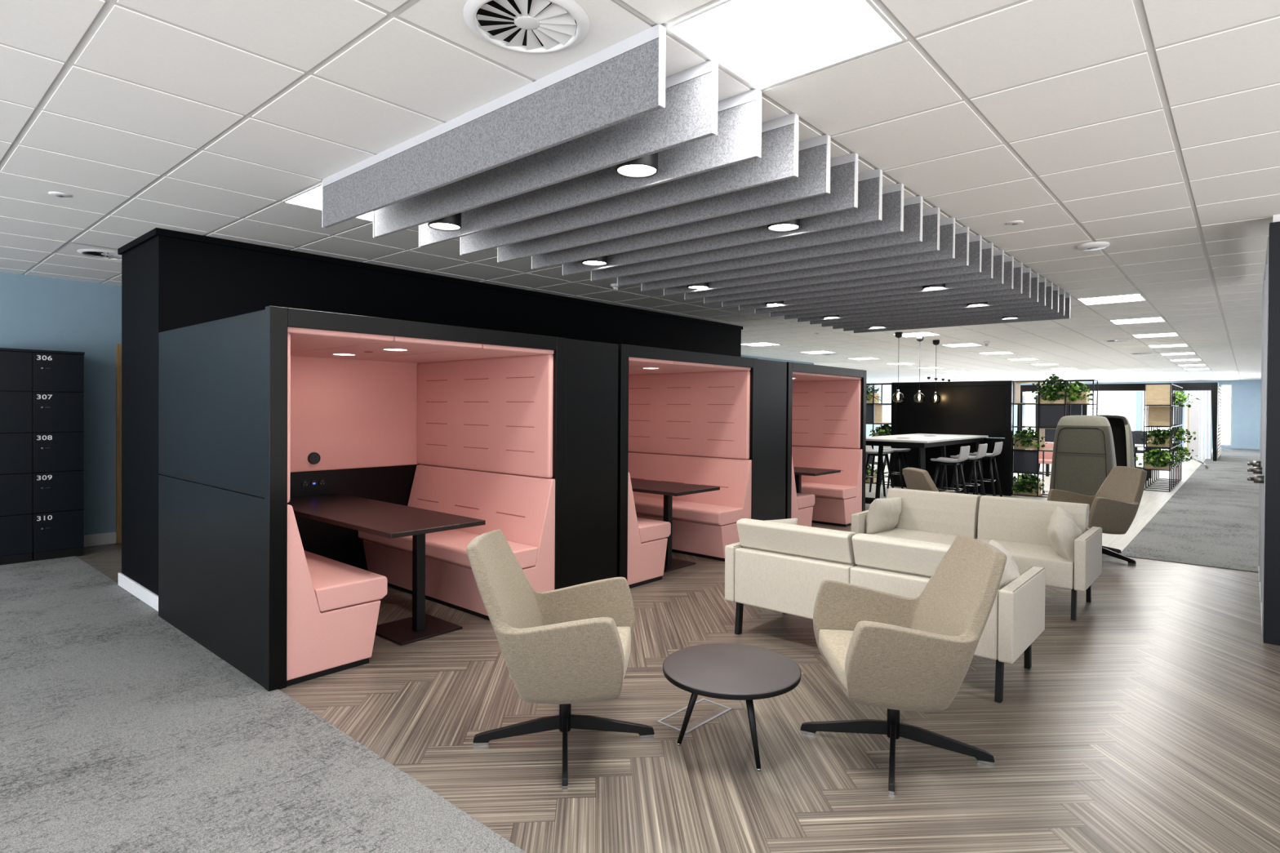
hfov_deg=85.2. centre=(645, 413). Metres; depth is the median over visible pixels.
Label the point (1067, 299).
ceiling baffle
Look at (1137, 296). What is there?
recessed light
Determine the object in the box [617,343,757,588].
booth
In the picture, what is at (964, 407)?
wall
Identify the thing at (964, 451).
bar stool
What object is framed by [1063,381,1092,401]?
potted plant
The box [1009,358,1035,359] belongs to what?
diffuser
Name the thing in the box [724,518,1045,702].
sofa
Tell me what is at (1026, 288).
ceiling baffle
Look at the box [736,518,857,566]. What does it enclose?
cushion
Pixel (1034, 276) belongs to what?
ceiling baffle
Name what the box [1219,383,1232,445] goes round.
window
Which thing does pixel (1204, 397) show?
curtain
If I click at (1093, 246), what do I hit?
ceiling speaker
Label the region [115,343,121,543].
trim
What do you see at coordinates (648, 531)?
seat cushion
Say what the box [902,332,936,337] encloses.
diffuser
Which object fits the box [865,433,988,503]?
bar table
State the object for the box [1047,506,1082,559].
throw pillow
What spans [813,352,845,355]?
ceiling vent
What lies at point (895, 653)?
swivel armchair
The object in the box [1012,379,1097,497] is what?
shelf
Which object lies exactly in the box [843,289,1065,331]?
ceiling baffle
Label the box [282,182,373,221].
recessed light
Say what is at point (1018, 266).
ceiling baffle
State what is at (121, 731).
floor
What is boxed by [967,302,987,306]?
recessed light
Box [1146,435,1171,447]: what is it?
planter box
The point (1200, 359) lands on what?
recessed light
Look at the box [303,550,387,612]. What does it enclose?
seat cushion
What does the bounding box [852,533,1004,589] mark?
cushion
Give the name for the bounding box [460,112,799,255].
ceiling baffle
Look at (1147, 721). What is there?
floor
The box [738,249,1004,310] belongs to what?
ceiling baffle
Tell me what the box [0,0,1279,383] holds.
ceiling
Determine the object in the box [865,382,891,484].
shelf
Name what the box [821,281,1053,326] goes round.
ceiling baffle
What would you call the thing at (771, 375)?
panel
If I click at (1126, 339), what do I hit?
ceiling vent
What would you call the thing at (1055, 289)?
ceiling baffle
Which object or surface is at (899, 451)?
bar stool
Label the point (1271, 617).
wall
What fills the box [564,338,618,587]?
panel
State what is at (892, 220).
ceiling baffle
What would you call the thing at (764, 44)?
recessed light
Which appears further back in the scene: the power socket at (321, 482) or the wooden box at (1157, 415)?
the wooden box at (1157, 415)
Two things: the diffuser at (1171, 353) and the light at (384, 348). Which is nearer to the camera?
the light at (384, 348)
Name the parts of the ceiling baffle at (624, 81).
trim, trim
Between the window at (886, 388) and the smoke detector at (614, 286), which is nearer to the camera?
the smoke detector at (614, 286)
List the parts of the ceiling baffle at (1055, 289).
rail, trim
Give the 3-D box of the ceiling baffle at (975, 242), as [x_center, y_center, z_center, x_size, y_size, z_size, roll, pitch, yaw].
[1.466,-1.147,5.721,2.412,0.262,0.027,1,1,41]
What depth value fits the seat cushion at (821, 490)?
8.77 m
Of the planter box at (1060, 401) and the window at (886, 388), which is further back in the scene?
the window at (886, 388)
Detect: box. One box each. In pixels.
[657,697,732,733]
[865,471,876,482]
[866,393,879,403]
[874,404,891,423]
[1013,381,1043,404]
[1013,437,1037,449]
[1013,482,1041,495]
[1039,427,1056,450]
[1040,391,1066,404]
[1066,391,1089,404]
[1144,457,1168,470]
[1145,384,1172,404]
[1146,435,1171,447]
[1147,406,1173,426]
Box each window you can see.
[1089,391,1136,431]
[1141,391,1175,431]
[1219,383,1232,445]
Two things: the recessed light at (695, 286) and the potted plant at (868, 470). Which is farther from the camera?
the potted plant at (868, 470)
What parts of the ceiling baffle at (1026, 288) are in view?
rail, trim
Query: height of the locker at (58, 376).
1.952 m
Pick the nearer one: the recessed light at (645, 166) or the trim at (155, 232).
the recessed light at (645, 166)
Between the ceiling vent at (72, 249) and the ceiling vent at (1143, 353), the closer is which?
the ceiling vent at (72, 249)
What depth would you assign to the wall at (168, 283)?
5.50 m
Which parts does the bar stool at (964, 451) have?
leg, leg, under frame, seat, leg, leg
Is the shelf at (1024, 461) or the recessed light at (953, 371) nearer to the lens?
the shelf at (1024, 461)
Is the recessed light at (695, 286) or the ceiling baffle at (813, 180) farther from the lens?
the recessed light at (695, 286)
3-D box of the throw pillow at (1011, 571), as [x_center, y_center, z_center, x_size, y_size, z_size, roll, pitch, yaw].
[1.914,0.897,3.769,0.226,0.370,0.500,1,1,34]
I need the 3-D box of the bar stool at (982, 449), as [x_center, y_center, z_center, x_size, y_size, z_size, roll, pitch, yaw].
[4.988,0.933,10.739,0.491,0.947,0.441,1,1,41]
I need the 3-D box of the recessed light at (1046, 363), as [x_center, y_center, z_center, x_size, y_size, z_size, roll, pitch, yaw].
[10.777,-1.328,18.773,0.580,0.011,0.580,1,1,41]
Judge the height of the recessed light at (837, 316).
0.250 m
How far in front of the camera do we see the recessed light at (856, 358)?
17.15 m
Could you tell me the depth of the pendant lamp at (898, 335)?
11.22 m
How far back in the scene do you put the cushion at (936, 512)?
5.94 m
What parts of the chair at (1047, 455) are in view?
seat, backrest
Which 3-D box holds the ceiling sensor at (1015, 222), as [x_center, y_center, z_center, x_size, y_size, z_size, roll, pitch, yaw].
[2.440,-1.255,4.597,0.100,0.012,0.100,1,1,41]
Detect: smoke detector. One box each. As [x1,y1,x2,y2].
[609,283,619,291]
[983,341,990,346]
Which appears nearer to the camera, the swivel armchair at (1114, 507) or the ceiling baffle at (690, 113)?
the ceiling baffle at (690, 113)
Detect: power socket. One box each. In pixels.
[301,480,308,487]
[310,480,317,486]
[318,479,325,485]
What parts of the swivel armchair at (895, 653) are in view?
leg, leg, post, leg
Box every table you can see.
[287,493,485,645]
[630,478,719,572]
[662,643,801,771]
[793,466,840,493]
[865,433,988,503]
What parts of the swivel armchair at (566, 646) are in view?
leg, post, leg, leg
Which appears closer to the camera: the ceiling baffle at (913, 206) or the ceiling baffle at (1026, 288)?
the ceiling baffle at (913, 206)
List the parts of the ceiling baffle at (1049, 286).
rail, trim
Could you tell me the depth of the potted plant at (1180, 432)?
13.50 m
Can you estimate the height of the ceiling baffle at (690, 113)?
0.262 m
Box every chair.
[1034,442,1053,481]
[1049,415,1116,496]
[1095,414,1134,467]
[1131,431,1146,469]
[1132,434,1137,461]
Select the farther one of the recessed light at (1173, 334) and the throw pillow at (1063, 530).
the recessed light at (1173, 334)
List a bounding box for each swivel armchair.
[466,528,654,790]
[800,535,1007,795]
[902,467,954,493]
[1047,466,1146,564]
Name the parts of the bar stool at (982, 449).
leg, leg, seat, under frame, leg, leg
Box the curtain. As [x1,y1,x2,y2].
[1183,390,1211,458]
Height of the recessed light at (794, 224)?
0.250 m
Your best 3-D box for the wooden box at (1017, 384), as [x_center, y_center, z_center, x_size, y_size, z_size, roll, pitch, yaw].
[6.603,-0.355,11.989,0.368,0.371,0.370,1,1,41]
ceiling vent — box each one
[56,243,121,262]
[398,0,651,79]
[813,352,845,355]
[1094,337,1137,342]
[1123,351,1158,354]
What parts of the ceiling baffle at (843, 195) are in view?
rail, trim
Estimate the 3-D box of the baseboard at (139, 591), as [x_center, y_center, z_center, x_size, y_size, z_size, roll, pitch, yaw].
[-3.787,1.333,5.257,1.100,0.099,0.083,1,1,41]
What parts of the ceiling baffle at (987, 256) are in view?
rail, trim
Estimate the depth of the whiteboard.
17.81 m
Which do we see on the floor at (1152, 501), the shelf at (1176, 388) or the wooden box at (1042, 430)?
the shelf at (1176, 388)
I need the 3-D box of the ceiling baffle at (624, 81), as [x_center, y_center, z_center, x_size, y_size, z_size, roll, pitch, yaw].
[-0.855,-1.140,3.044,2.412,0.262,0.027,1,1,41]
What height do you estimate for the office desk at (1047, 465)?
0.730 m
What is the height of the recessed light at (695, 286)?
0.250 m
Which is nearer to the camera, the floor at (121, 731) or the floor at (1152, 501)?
the floor at (121, 731)
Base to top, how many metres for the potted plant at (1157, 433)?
0.312 m
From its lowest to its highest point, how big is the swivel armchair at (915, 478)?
0.902 m
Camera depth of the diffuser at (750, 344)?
13.45 m
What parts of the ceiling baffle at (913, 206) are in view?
rail, trim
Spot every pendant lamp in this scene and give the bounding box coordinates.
[892,332,903,402]
[913,335,924,402]
[930,339,940,403]
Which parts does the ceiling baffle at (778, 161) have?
rail, trim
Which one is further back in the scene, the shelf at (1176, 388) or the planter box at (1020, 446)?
the shelf at (1176, 388)
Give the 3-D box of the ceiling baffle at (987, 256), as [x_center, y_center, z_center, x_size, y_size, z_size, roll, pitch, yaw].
[1.660,-1.148,5.944,2.412,0.262,0.027,1,1,41]
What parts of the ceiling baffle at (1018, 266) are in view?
rail, trim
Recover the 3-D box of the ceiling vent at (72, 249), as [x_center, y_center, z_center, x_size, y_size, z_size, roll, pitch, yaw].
[-4.460,-1.329,5.777,0.575,0.044,0.575,1,1,41]
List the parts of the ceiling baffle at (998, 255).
rail, trim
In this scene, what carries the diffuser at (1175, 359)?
attached to the recessed light at (1200, 359)
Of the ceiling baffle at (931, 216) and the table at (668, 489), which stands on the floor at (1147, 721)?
the table at (668, 489)
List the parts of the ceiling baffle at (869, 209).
rail, trim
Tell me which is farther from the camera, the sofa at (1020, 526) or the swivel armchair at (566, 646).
the sofa at (1020, 526)
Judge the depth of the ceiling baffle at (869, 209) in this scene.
4.05 m
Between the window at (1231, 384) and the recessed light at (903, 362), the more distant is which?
the window at (1231, 384)
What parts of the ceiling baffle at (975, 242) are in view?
rail, trim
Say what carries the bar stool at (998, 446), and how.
on the floor at (1152, 501)
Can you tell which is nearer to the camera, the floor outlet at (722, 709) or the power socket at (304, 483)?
the floor outlet at (722, 709)
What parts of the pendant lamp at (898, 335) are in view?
glass globe, cord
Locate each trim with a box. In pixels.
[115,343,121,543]
[117,227,742,329]
[1272,213,1279,222]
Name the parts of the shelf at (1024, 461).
felt panel, felt panel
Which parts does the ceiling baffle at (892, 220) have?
rail, trim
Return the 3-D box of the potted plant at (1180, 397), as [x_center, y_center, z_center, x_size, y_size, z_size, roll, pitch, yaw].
[10.113,-0.285,13.319,0.782,0.351,0.558,1,1,41]
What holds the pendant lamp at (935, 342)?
hanging from the ceiling
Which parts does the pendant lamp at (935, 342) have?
glass globe, cord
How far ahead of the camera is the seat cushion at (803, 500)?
7.84 m
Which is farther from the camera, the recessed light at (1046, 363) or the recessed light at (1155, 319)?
the recessed light at (1046, 363)
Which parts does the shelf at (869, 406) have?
felt panel, felt panel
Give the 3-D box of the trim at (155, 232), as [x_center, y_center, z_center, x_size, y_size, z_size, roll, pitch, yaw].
[-1.365,-1.295,8.059,1.032,0.047,7.505,1,1,41]
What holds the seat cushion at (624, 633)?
on the swivel armchair at (566, 646)
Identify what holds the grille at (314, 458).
attached to the booth at (260, 411)
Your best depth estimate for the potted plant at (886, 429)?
13.50 m
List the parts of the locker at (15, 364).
door, door, door, door, door, panel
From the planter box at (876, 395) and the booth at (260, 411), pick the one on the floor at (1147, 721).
the booth at (260, 411)
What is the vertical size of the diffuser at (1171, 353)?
0.006 m
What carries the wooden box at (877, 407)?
on the shelf at (869, 406)
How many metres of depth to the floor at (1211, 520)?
9.17 m
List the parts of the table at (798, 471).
post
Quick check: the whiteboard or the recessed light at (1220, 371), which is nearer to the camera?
the whiteboard
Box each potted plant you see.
[865,464,876,479]
[866,384,881,401]
[868,424,891,436]
[1012,427,1047,447]
[1012,473,1047,493]
[1031,373,1074,400]
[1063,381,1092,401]
[1134,448,1180,467]
[1140,428,1179,445]
[1158,444,1196,462]
[1167,426,1195,443]
[1173,391,1199,407]
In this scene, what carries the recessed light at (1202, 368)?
in the ceiling
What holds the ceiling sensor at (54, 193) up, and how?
attached to the ceiling
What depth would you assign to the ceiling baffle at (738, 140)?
3.10 m
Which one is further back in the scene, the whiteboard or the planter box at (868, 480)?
the whiteboard
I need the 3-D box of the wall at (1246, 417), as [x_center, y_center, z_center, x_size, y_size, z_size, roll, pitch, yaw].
[20.967,0.002,29.567,17.050,2.700,0.150,1,1,41]
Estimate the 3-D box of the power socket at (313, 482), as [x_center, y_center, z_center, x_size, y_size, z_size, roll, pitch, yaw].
[-2.605,0.546,5.472,0.008,0.052,0.052,1,1,41]
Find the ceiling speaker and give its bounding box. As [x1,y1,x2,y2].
[1075,241,1109,250]
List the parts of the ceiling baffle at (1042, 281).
rail, trim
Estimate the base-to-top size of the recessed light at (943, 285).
0.250 m
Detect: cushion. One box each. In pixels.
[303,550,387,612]
[358,529,538,568]
[509,626,631,683]
[633,495,742,525]
[636,517,671,542]
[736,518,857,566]
[796,493,814,508]
[800,481,857,499]
[818,629,853,692]
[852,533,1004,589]
[865,528,977,545]
[886,488,981,537]
[976,538,1074,589]
[977,495,1089,546]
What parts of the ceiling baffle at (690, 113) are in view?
trim, rail, trim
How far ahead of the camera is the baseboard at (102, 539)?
7.17 m
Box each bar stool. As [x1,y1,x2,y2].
[865,445,893,496]
[880,446,911,488]
[930,445,969,493]
[950,443,987,495]
[966,441,1003,497]
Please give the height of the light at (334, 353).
0.007 m
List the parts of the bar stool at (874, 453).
leg, leg, under frame, seat, leg, leg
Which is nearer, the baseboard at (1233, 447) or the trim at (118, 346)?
the trim at (118, 346)
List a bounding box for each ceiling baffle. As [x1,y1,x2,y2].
[321,23,665,228]
[373,59,718,238]
[418,88,761,247]
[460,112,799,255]
[497,133,831,262]
[531,152,857,269]
[562,168,882,275]
[591,182,903,281]
[617,195,923,286]
[640,206,939,291]
[663,217,955,295]
[684,226,968,299]
[703,235,982,303]
[721,242,993,306]
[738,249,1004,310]
[754,256,1013,313]
[769,262,1022,316]
[783,267,1031,319]
[796,272,1039,322]
[808,277,1045,324]
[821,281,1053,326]
[832,285,1058,328]
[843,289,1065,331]
[853,293,1070,333]
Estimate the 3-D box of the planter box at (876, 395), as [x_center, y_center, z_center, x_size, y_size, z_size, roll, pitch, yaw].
[4.415,-0.302,13.840,0.356,0.200,0.300,1,1,41]
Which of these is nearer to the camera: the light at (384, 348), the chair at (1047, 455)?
the light at (384, 348)
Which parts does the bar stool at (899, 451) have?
leg, leg, under frame, seat, leg, leg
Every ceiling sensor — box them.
[48,191,70,197]
[1006,220,1023,225]
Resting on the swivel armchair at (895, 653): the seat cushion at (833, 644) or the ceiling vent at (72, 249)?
the seat cushion at (833, 644)
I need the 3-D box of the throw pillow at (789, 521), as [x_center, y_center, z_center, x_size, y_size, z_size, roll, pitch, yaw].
[0.843,0.867,4.672,0.443,0.341,0.200,0,1,-41]
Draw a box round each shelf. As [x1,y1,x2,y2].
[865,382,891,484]
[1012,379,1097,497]
[1142,383,1182,492]
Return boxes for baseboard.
[84,532,116,546]
[118,572,158,611]
[1231,446,1260,449]
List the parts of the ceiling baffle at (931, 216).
rail, trim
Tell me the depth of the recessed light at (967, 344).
13.31 m
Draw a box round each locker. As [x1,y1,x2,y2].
[0,347,33,564]
[31,349,84,560]
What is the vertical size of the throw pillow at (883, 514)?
0.325 m
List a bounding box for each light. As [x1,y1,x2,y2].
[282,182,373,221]
[331,352,356,355]
[382,347,408,351]
[428,212,461,231]
[582,255,607,266]
[616,152,657,177]
[642,367,659,368]
[663,0,906,89]
[687,282,708,289]
[741,342,779,346]
[765,300,783,306]
[767,218,799,231]
[800,351,835,354]
[823,314,839,318]
[848,357,879,359]
[885,362,915,364]
[892,331,940,337]
[917,367,942,368]
[922,283,945,289]
[941,342,981,346]
[947,370,965,372]
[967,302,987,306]
[978,351,1013,354]
[1001,315,1017,318]
[1008,358,1039,360]
[1031,363,1059,365]
[1049,367,1075,369]
[1067,371,1088,373]
[1076,293,1146,305]
[1109,316,1165,324]
[1131,332,1178,337]
[1147,343,1188,347]
[1160,351,1195,355]
[1170,358,1201,361]
[1177,364,1206,365]
[1184,368,1209,369]
[1213,371,1237,373]
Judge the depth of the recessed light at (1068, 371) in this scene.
22.27 m
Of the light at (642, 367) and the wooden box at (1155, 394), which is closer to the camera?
the light at (642, 367)
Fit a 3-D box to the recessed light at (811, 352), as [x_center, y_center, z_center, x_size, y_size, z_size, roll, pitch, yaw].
[3.794,-1.347,15.297,0.580,0.011,0.580,1,1,41]
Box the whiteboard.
[1177,404,1208,469]
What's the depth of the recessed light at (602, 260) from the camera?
4.78 m
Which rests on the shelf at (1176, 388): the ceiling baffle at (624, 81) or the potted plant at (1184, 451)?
the potted plant at (1184, 451)
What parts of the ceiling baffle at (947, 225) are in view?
rail, trim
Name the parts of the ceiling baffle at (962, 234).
rail, trim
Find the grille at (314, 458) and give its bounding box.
[310,453,319,462]
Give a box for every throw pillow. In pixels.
[766,518,797,524]
[865,497,902,533]
[988,538,1020,585]
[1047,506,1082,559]
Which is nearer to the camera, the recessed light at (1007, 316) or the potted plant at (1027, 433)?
the recessed light at (1007, 316)
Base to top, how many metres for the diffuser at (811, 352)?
0.006 m
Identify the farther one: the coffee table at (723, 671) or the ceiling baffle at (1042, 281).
the ceiling baffle at (1042, 281)
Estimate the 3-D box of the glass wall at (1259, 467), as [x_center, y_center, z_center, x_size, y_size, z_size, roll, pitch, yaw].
[4.829,0.148,5.482,0.131,2.600,2.450,1,1,41]
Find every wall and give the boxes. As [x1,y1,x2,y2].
[0,271,813,535]
[121,235,741,595]
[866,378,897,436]
[890,380,1013,496]
[1013,379,1261,448]
[1247,236,1268,635]
[1262,221,1279,645]
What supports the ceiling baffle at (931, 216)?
attached to the ceiling
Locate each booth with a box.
[158,306,565,691]
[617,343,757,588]
[785,361,866,526]
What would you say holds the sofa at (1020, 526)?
on the floor at (1147, 721)
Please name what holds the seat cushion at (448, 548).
on the booth at (260, 411)
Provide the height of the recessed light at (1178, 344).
0.011 m
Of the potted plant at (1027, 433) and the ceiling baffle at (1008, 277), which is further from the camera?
the potted plant at (1027, 433)
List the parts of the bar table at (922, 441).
foot rail, leg, leg, leg, rail, leg, leg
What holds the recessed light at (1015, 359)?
in the ceiling
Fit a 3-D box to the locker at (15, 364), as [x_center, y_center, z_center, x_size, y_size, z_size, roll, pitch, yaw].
[-5.934,0.387,6.397,0.502,1.952,0.404,1,1,41]
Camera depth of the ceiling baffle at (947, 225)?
4.91 m
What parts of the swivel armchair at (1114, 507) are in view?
leg, leg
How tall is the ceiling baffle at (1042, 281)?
0.262 m
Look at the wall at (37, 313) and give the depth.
7.11 m
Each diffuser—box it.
[742,342,775,346]
[801,351,831,353]
[887,363,911,364]
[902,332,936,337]
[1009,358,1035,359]
[1032,363,1057,364]
[1161,352,1195,355]
[1171,359,1199,360]
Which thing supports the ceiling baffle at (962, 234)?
attached to the ceiling
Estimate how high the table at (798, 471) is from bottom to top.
0.750 m
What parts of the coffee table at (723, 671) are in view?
leg, leg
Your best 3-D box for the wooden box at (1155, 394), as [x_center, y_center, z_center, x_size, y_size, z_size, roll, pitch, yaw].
[9.461,-0.342,12.831,0.364,0.371,0.374,1,1,41]
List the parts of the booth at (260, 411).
panel, socket panel, panel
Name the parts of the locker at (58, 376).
door, door, door, door, door, panel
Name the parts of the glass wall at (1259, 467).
door handle, door handle, door handle, partition frame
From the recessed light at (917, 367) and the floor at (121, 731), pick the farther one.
the recessed light at (917, 367)
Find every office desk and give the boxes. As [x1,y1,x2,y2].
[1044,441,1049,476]
[1134,444,1151,480]
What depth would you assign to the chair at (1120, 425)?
10.53 m
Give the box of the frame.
[1017,382,1222,461]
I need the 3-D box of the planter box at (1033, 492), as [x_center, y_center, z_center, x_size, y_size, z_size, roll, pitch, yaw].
[6.568,1.290,11.977,0.368,0.200,0.300,1,1,41]
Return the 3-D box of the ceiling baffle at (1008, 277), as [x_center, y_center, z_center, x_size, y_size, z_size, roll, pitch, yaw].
[2.047,-1.149,6.390,2.412,0.262,0.027,1,1,41]
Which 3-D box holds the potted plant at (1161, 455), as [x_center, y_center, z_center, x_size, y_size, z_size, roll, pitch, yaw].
[9.423,0.817,12.756,0.709,0.358,0.571,1,1,41]
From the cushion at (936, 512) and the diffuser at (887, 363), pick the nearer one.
the cushion at (936, 512)
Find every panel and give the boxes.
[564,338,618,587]
[756,359,786,520]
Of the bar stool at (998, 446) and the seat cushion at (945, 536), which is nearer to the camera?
the seat cushion at (945, 536)
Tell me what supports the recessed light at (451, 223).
in the ceiling
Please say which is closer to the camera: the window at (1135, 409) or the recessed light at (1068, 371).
the recessed light at (1068, 371)
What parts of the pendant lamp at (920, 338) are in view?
glass globe, cord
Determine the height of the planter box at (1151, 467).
0.200 m
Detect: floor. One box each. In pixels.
[0,555,526,852]
[77,522,1279,852]
[865,445,1213,551]
[1119,448,1260,572]
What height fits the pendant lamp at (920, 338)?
1.126 m
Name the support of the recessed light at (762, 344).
in the ceiling
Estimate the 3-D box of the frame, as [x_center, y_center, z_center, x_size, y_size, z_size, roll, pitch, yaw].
[15.878,0.212,23.425,5.312,2.315,3.400,1,1,41]
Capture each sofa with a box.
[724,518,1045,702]
[850,488,1102,620]
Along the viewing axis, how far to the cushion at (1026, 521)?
5.53 m
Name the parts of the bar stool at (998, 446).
leg, leg, seat, leg, leg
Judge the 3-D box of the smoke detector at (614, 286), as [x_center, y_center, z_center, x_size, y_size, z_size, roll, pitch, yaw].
[-0.306,-1.269,7.027,0.100,0.066,0.100,1,1,41]
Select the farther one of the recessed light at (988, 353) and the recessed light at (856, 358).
the recessed light at (856, 358)
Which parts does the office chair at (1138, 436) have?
backrest, seat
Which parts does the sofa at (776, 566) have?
arm, leg, panel, panel, leg, arm, leg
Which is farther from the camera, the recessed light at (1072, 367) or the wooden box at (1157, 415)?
the recessed light at (1072, 367)
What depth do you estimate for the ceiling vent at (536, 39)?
2.27 m
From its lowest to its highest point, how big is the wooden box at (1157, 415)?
0.371 m
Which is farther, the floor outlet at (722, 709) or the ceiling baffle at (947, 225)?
the ceiling baffle at (947, 225)
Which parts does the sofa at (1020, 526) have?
arm, leg, arm, leg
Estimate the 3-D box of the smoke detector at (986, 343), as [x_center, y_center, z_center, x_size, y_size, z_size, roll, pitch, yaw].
[6.194,-1.261,12.636,0.110,0.088,0.110,1,1,41]
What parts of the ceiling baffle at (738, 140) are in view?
rail, trim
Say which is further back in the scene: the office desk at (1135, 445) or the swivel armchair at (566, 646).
the office desk at (1135, 445)
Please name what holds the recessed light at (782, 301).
in the ceiling
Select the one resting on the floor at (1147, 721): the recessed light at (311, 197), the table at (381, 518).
the table at (381, 518)
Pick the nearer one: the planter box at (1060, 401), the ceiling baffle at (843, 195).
the ceiling baffle at (843, 195)
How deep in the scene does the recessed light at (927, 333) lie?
11.49 m
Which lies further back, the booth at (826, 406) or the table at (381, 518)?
the booth at (826, 406)
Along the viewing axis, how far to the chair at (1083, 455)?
9.08 m
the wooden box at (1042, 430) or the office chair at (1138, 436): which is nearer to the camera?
the wooden box at (1042, 430)
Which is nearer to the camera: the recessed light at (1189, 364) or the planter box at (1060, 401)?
the planter box at (1060, 401)
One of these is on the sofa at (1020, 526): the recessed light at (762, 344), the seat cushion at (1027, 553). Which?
the seat cushion at (1027, 553)
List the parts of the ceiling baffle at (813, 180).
trim, rail, trim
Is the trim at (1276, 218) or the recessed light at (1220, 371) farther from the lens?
the recessed light at (1220, 371)
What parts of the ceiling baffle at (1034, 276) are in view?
rail, trim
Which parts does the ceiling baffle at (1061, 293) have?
rail, trim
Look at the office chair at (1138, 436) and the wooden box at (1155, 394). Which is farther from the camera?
the office chair at (1138, 436)
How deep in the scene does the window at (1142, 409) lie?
29.47 m
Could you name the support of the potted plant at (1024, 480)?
in the planter box at (1033, 492)
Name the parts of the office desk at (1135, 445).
leg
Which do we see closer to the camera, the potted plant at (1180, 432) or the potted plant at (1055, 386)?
the potted plant at (1055, 386)
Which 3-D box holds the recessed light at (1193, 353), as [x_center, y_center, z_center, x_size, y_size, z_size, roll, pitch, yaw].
[11.471,-1.290,14.994,0.580,0.011,0.580,1,1,41]
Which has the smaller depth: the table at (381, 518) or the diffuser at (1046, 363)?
the table at (381, 518)
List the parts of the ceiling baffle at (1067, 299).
trim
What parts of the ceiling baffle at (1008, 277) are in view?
rail, trim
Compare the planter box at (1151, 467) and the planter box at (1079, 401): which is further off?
the planter box at (1151, 467)
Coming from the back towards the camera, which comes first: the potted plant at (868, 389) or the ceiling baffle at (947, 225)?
the potted plant at (868, 389)
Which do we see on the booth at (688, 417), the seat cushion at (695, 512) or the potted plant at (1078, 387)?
the seat cushion at (695, 512)

